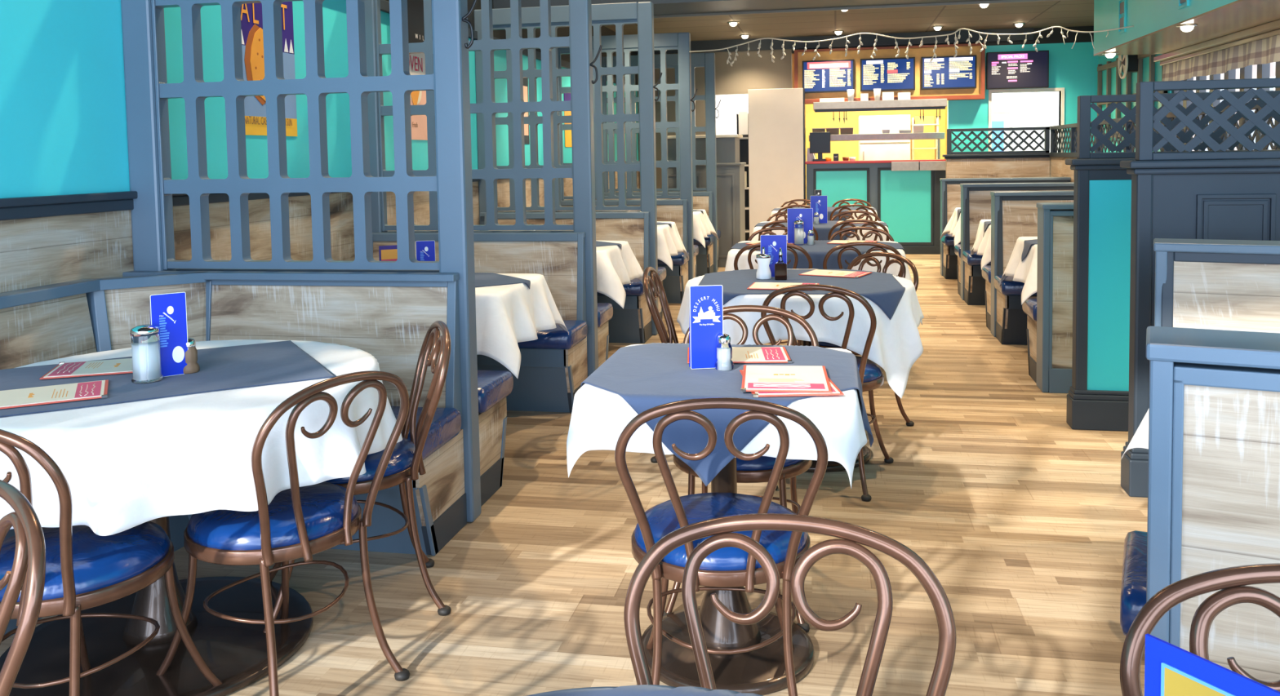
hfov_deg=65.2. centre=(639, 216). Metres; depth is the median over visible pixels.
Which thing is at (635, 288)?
seat cushion
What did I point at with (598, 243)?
topper
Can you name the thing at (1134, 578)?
seat cushion
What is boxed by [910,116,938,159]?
rack
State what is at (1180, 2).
ceiling vent
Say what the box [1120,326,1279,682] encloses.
bench
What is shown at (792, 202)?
cafe chair
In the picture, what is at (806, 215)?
menu card
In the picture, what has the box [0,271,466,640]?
banquette
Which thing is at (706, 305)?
menu card
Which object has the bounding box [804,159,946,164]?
countertop
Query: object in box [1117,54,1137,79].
wall fan
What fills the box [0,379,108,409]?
menu
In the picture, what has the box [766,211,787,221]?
cafe chair
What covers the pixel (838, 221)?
menu
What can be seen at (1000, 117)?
door
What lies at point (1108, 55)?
recessed light
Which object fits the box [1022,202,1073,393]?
bench
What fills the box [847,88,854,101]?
paper cup
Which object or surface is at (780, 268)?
sauce bottle
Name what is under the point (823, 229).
topper
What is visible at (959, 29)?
string lights
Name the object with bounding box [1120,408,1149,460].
tablecloth
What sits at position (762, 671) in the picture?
pedestal table
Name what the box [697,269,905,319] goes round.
topper
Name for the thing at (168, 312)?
menu card
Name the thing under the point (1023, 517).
floor
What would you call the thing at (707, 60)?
partition
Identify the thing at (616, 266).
tablecloth
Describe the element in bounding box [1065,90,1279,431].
partition
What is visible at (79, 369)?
menu
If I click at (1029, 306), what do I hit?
seat cushion
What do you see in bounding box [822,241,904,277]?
cafe chair
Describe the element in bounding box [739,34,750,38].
recessed light
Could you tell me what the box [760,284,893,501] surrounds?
cafe chair
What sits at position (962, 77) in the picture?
menu board
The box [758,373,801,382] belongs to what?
print
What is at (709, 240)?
seat cushion
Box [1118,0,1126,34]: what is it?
ceiling vent
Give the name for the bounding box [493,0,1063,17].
ceiling
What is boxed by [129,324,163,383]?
sugar dispenser
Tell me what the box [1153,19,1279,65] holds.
trim
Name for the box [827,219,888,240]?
cafe chair
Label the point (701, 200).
bench
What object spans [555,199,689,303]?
bench
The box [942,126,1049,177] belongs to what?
lattice screen
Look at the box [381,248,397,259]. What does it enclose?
picture
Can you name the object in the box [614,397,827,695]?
cafe chair
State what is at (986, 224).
topper
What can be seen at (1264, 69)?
window
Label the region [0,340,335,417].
topper
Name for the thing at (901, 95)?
carton
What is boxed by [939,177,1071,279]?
bench
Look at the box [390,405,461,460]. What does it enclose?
seat cushion
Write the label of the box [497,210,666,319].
bench
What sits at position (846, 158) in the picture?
dish
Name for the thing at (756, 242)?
menu
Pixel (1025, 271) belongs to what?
tablecloth
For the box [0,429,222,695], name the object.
cafe chair
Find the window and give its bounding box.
[1171,61,1279,151]
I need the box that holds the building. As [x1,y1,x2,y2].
[1191,62,1275,151]
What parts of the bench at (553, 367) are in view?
panel, cap rail, frame, seat rail, skirting, panel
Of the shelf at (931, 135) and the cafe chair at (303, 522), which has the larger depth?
the shelf at (931, 135)
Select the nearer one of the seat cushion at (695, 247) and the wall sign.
the wall sign
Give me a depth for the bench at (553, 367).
5.69 m
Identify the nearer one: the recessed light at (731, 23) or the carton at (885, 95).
the recessed light at (731, 23)
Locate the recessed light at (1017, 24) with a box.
[1013,22,1025,26]
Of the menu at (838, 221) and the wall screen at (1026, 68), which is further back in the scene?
the wall screen at (1026, 68)
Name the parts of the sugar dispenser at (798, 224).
lid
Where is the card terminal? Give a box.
[833,153,838,160]
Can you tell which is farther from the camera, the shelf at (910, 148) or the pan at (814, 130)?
the shelf at (910, 148)
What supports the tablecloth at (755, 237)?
on the pedestal table
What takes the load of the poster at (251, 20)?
attached to the wall at (64, 130)
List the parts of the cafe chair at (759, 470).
leg, leg, frame, seat, leg, leg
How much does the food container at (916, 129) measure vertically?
0.105 m
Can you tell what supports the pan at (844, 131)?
on the shelf at (931, 135)
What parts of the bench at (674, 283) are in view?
panel, frame, cap rail, seat rail, skirting, panel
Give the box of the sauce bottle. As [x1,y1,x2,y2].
[774,248,786,279]
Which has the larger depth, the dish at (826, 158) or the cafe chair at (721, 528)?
the dish at (826, 158)
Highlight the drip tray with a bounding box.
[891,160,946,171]
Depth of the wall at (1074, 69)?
13.55 m
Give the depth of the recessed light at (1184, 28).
7.67 m
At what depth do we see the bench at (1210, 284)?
3.28 m
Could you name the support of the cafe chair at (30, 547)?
on the floor
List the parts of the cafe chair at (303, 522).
leg, leg, seat, leg, frame, leg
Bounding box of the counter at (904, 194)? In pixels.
[804,159,946,254]
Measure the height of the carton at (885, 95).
0.110 m
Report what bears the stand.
on the counter at (904, 194)
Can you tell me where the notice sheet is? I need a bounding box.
[738,111,748,134]
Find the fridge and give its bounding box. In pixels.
[857,114,910,160]
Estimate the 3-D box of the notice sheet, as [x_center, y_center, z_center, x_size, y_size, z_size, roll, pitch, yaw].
[1.428,-1.290,13.820,0.130,0.320,0.012,0,4,11]
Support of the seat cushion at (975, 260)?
on the bench at (975, 198)
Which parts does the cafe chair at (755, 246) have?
frame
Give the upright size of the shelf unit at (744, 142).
1.950 m
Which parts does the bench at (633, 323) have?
cap rail, panel, frame, seat rail, panel, skirting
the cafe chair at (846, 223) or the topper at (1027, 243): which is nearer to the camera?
the topper at (1027, 243)
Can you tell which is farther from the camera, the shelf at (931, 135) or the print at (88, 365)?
the shelf at (931, 135)
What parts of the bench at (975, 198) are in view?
skirting, panel, post, skirting, panel, seat rail, panel, cap rail, frame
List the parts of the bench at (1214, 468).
post, cap rail, frame, panel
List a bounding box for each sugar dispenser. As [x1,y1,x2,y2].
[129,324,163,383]
[755,247,771,279]
[794,219,804,245]
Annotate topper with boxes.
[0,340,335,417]
[475,272,530,288]
[527,684,762,695]
[581,342,873,486]
[595,240,622,248]
[657,222,671,227]
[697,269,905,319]
[729,240,904,269]
[754,220,888,240]
[771,206,877,221]
[956,208,960,222]
[982,221,991,237]
[1021,239,1037,261]
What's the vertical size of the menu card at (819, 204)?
0.236 m
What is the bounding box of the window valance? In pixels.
[1162,35,1279,80]
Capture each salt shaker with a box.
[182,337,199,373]
[714,333,733,370]
[806,229,814,244]
[813,212,819,224]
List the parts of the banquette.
panel, frame, cap rail, panel, cap rail, panel, frame, seat rail, panel, skirting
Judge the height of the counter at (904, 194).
1.275 m
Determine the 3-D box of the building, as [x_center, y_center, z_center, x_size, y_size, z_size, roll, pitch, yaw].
[19.631,-5.220,31.553,5.580,9.000,50.000,0,4,11]
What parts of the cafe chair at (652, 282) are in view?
frame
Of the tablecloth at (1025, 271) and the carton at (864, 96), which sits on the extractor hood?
the carton at (864, 96)
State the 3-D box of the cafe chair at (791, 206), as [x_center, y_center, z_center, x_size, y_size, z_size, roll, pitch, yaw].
[1.671,0.297,10.452,0.471,0.871,0.606,0,4,11]
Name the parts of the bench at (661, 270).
cap rail, panel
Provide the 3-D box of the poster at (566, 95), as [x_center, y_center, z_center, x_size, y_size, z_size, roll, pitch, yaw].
[-0.745,-1.046,10.749,0.003,0.600,0.500,0,4,11]
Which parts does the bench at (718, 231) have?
cap rail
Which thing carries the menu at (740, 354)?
on the topper at (646, 376)
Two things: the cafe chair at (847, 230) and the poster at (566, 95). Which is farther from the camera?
the poster at (566, 95)
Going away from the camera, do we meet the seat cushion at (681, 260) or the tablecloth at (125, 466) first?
the tablecloth at (125, 466)
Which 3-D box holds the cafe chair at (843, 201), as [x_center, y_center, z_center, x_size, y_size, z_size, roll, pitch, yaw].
[2.326,0.256,10.958,0.471,0.871,0.606,0,4,11]
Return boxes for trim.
[0,0,635,220]
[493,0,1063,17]
[635,27,1033,54]
[988,87,1064,152]
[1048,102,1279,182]
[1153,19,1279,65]
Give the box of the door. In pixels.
[991,109,1013,151]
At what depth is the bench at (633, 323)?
7.68 m
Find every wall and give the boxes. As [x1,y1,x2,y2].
[0,0,639,293]
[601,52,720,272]
[636,26,1098,191]
[715,53,1058,204]
[1097,53,1171,152]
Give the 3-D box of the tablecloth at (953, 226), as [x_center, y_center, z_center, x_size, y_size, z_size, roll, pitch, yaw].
[3.877,0.101,10.152,1.520,0.356,0.980,0,4,11]
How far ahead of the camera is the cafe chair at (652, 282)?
4.68 m
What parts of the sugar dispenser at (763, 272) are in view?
spout, lid, glass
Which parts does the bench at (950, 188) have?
post, skirting, panel, seat rail, panel, cap rail, frame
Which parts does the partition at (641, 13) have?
post, rail, post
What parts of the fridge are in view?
door, door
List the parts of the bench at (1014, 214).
panel, skirting, post, skirting, panel, seat rail, cap rail, frame, panel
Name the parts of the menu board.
screen frame, screen frame, screen frame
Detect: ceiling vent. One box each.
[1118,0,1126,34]
[1177,0,1189,8]
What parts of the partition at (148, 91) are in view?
post, post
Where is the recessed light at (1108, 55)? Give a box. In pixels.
[1102,52,1118,57]
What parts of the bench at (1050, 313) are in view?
panel, skirting, post, cap rail, frame, panel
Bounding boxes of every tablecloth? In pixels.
[0,339,402,536]
[475,273,568,378]
[566,344,866,488]
[595,240,643,308]
[657,221,688,271]
[676,268,924,398]
[693,209,718,248]
[724,240,922,324]
[751,221,890,240]
[769,207,878,222]
[940,207,960,246]
[970,219,991,270]
[999,236,1037,305]
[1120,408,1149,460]
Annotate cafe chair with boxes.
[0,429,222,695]
[0,480,45,695]
[155,370,409,695]
[262,320,451,633]
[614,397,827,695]
[623,513,956,695]
[642,266,683,462]
[662,305,818,632]
[733,242,813,346]
[747,226,802,346]
[758,219,818,240]
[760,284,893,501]
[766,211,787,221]
[775,204,810,220]
[780,199,810,208]
[817,252,918,426]
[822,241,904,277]
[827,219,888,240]
[829,204,877,221]
[829,226,894,241]
[830,210,881,221]
[831,199,871,207]
[1120,563,1279,695]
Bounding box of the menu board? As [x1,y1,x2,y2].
[794,43,985,104]
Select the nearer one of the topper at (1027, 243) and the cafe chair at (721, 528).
the cafe chair at (721, 528)
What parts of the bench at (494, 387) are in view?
cap rail, skirting, panel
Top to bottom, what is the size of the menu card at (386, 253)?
0.170 m
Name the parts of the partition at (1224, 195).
lattice frame, panel, moulding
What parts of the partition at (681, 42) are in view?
post, rail, post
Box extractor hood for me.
[813,98,946,112]
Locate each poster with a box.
[240,1,297,136]
[408,53,427,140]
[523,77,529,144]
[564,93,572,146]
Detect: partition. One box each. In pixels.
[120,0,481,522]
[364,0,601,377]
[473,1,662,335]
[557,31,697,280]
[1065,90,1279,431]
[1120,77,1279,497]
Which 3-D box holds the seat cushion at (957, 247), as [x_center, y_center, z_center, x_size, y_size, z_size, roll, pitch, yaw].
[3.725,0.332,9.543,1.350,0.105,0.400,0,4,11]
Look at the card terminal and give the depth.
13.74 m
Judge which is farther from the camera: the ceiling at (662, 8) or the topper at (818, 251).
the ceiling at (662, 8)
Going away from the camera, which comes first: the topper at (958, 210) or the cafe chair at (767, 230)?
the cafe chair at (767, 230)
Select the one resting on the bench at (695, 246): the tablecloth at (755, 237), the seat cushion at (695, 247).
the seat cushion at (695, 247)
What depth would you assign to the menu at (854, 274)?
4.93 m
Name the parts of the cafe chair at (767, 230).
frame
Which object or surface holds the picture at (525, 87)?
attached to the poster at (526, 138)
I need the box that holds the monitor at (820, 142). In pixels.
[809,132,830,161]
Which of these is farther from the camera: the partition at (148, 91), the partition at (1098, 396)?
the partition at (1098, 396)
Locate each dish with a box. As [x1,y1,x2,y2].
[825,157,831,160]
[842,156,848,160]
[848,156,855,160]
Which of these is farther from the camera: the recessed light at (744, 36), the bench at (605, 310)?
the recessed light at (744, 36)
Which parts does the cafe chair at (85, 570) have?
frame, leg, seat, leg, leg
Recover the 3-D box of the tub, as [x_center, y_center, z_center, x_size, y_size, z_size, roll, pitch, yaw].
[1.457,-0.516,13.976,0.080,0.225,0.100,0,4,11]
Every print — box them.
[27,389,67,398]
[85,362,120,368]
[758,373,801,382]
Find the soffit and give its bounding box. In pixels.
[1093,0,1279,56]
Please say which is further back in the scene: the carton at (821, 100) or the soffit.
the carton at (821, 100)
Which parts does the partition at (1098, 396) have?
panel, rail, lattice frame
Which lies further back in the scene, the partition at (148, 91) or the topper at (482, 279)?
the topper at (482, 279)
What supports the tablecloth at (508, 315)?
on the pedestal table
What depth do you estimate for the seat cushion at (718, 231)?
12.08 m
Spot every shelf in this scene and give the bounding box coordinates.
[808,132,944,159]
[910,123,938,125]
[910,147,937,149]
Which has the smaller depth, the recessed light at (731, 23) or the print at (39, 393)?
the print at (39, 393)
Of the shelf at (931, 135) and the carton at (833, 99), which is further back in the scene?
the shelf at (931, 135)
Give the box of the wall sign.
[407,0,424,43]
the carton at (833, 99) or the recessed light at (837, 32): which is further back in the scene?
the carton at (833, 99)
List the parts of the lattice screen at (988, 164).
panel, lattice frame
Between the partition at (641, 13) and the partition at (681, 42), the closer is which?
the partition at (641, 13)
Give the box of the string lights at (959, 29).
[688,25,1133,66]
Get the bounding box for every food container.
[881,129,889,133]
[898,129,911,133]
[912,124,924,133]
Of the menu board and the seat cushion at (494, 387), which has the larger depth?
the menu board
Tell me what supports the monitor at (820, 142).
on the counter at (904, 194)
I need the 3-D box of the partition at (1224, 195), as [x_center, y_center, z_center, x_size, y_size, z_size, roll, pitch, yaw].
[2.609,0.291,3.888,1.360,1.655,0.160,0,4,11]
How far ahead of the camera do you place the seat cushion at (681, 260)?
9.27 m
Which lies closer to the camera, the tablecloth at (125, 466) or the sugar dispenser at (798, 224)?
the tablecloth at (125, 466)
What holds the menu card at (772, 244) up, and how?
on the topper at (882, 289)
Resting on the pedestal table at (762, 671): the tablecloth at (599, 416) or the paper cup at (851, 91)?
the tablecloth at (599, 416)
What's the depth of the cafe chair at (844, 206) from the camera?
10.05 m
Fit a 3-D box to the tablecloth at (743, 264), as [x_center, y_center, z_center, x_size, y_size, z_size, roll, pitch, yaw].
[1.162,0.404,6.516,1.317,0.424,1.062,0,4,11]
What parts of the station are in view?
moulding, moulding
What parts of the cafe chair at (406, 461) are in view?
leg, leg, seat, leg, leg, frame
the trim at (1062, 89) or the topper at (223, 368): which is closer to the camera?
the topper at (223, 368)
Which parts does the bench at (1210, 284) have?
post, cap rail, panel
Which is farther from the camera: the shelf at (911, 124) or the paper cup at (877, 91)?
the shelf at (911, 124)
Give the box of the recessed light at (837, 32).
[832,30,844,35]
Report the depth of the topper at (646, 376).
2.65 m
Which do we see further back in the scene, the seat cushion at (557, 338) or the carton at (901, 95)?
the carton at (901, 95)
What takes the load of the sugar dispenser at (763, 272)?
on the topper at (882, 289)
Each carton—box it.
[819,97,831,102]
[831,97,844,102]
[860,93,868,101]
[881,92,893,100]
[897,92,910,99]
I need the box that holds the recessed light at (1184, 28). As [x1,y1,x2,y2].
[1176,23,1197,31]
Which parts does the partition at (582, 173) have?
post, post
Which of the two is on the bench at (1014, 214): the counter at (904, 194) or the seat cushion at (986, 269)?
the seat cushion at (986, 269)
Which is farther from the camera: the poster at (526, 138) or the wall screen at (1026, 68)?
the wall screen at (1026, 68)
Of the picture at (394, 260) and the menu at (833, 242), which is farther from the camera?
the menu at (833, 242)
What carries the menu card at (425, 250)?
on the topper at (482, 279)
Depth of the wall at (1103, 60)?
12.03 m
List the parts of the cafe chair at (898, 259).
seat, frame, leg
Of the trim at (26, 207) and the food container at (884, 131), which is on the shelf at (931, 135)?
the food container at (884, 131)
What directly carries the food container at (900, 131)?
on the shelf at (931, 135)
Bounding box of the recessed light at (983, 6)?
[977,3,991,8]
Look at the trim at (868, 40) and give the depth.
13.71 m
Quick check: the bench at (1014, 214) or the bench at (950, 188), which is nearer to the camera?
the bench at (1014, 214)
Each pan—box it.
[812,128,825,132]
[826,128,839,134]
[840,127,853,134]
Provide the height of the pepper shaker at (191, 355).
0.099 m
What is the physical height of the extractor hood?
0.135 m
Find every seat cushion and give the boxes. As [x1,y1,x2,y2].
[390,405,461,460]
[477,370,513,413]
[517,320,587,349]
[596,278,644,296]
[597,302,613,328]
[657,251,689,266]
[657,266,666,281]
[693,234,714,245]
[693,244,698,257]
[717,230,720,239]
[941,234,960,246]
[954,244,960,257]
[962,250,991,266]
[982,265,991,283]
[994,275,1036,295]
[1022,297,1036,321]
[1120,530,1146,636]
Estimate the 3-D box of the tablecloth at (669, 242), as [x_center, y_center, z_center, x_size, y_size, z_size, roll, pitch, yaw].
[-0.348,0.250,8.893,1.442,0.356,1.035,0,4,11]
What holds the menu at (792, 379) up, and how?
on the menu at (835, 390)
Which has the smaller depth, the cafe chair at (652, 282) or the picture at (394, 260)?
the cafe chair at (652, 282)
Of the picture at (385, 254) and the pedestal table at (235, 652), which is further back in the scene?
the picture at (385, 254)
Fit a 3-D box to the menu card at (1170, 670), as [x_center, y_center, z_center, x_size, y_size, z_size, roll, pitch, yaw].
[0.425,0.439,0.697,0.005,0.236,0.160,-3,4,-29]
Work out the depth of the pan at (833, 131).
14.16 m
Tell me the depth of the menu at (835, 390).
2.49 m
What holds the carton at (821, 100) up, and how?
on the extractor hood
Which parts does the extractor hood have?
utensil rail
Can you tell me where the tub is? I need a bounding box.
[744,171,747,187]
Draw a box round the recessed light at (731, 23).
[727,21,739,26]
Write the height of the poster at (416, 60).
0.620 m
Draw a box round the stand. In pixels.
[806,147,815,161]
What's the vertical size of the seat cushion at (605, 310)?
0.105 m
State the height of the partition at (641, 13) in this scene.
2.570 m
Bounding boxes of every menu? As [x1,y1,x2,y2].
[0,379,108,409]
[39,358,133,379]
[687,346,791,363]
[739,369,844,397]
[740,365,831,392]
[746,240,794,244]
[746,282,819,290]
[798,269,871,278]
[826,240,877,244]
[836,221,866,223]
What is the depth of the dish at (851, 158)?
13.63 m
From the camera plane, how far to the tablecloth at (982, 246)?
8.21 m
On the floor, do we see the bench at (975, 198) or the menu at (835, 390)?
the bench at (975, 198)
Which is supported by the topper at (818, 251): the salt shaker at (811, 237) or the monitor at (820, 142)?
the salt shaker at (811, 237)
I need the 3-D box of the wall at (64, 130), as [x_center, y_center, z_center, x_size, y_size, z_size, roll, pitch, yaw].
[-1.573,-1.250,6.941,0.150,4.500,15.250,0,4,11]
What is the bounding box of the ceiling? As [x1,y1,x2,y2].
[604,0,1093,40]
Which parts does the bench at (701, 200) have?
panel, cap rail, frame, seat rail, panel, skirting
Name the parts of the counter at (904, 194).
moulding, panel, panel, moulding, corner post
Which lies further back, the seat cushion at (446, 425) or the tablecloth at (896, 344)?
the tablecloth at (896, 344)
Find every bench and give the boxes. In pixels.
[175,268,513,506]
[372,232,587,413]
[387,230,613,367]
[480,211,652,343]
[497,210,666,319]
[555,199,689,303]
[564,199,698,277]
[604,191,714,277]
[615,191,720,270]
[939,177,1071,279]
[954,182,1074,305]
[982,190,1073,345]
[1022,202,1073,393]
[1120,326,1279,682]
[1153,238,1279,333]
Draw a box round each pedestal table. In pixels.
[0,516,313,695]
[641,457,814,695]
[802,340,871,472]
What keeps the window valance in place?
hanging from the wall at (1103, 60)
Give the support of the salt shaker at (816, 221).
on the topper at (823, 229)
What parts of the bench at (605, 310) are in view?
cap rail, panel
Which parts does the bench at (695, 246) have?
cap rail, panel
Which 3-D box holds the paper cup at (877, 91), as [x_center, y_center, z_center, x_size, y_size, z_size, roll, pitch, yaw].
[3.199,-1.641,13.480,0.100,0.160,0.098,0,4,11]
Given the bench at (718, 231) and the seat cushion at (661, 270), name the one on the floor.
the bench at (718, 231)
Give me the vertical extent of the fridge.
1.930 m
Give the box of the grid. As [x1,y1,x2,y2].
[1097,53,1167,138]
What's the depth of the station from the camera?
12.34 m
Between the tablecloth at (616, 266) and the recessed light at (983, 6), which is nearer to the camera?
the tablecloth at (616, 266)
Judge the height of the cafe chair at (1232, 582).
0.871 m
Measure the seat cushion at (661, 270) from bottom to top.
0.105 m
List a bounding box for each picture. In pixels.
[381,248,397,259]
[381,258,397,261]
[523,85,528,135]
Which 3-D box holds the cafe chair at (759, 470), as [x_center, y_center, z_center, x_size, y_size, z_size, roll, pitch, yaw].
[0.331,0.762,3.223,0.471,0.871,0.606,0,4,12]
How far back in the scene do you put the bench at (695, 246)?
10.10 m
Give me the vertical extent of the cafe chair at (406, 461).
0.871 m
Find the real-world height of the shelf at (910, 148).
0.020 m
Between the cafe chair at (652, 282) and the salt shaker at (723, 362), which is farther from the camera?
the cafe chair at (652, 282)
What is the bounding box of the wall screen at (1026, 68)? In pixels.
[986,49,1048,89]
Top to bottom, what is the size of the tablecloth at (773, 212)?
0.437 m
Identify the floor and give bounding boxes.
[0,254,1147,695]
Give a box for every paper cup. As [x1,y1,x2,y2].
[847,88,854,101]
[873,88,880,100]
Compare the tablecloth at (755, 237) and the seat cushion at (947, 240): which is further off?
the seat cushion at (947, 240)
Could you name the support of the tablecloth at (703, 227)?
on the pedestal table
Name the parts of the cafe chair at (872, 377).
frame, leg, seat, leg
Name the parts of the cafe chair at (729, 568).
leg, leg, seat, frame, leg, leg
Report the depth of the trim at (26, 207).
3.78 m
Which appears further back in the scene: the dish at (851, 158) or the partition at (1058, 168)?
the dish at (851, 158)
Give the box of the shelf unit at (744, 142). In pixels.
[736,113,749,240]
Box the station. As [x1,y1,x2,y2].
[662,134,746,266]
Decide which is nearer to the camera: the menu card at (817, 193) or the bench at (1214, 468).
the bench at (1214, 468)
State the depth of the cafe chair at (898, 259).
5.12 m
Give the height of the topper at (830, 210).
0.307 m
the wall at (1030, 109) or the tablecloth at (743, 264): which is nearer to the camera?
the tablecloth at (743, 264)
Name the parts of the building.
pane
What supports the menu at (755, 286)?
on the topper at (882, 289)
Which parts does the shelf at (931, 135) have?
shelf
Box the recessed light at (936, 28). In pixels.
[932,26,943,30]
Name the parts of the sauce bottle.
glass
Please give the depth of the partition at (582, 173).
5.79 m
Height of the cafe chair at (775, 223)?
0.871 m
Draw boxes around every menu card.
[150,292,188,377]
[378,244,397,261]
[415,240,435,261]
[688,284,723,368]
[760,235,786,277]
[786,208,813,244]
[810,195,827,223]
[814,190,821,195]
[1144,634,1279,695]
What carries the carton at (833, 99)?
on the extractor hood
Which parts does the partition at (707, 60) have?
post, rail, post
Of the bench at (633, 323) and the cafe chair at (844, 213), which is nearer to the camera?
the bench at (633, 323)
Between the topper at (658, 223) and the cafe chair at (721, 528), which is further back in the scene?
the topper at (658, 223)
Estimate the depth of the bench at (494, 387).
4.13 m
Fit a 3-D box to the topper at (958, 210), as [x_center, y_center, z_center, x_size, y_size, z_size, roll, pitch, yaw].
[3.619,0.048,10.076,0.730,0.238,0.730,-3,4,-34]

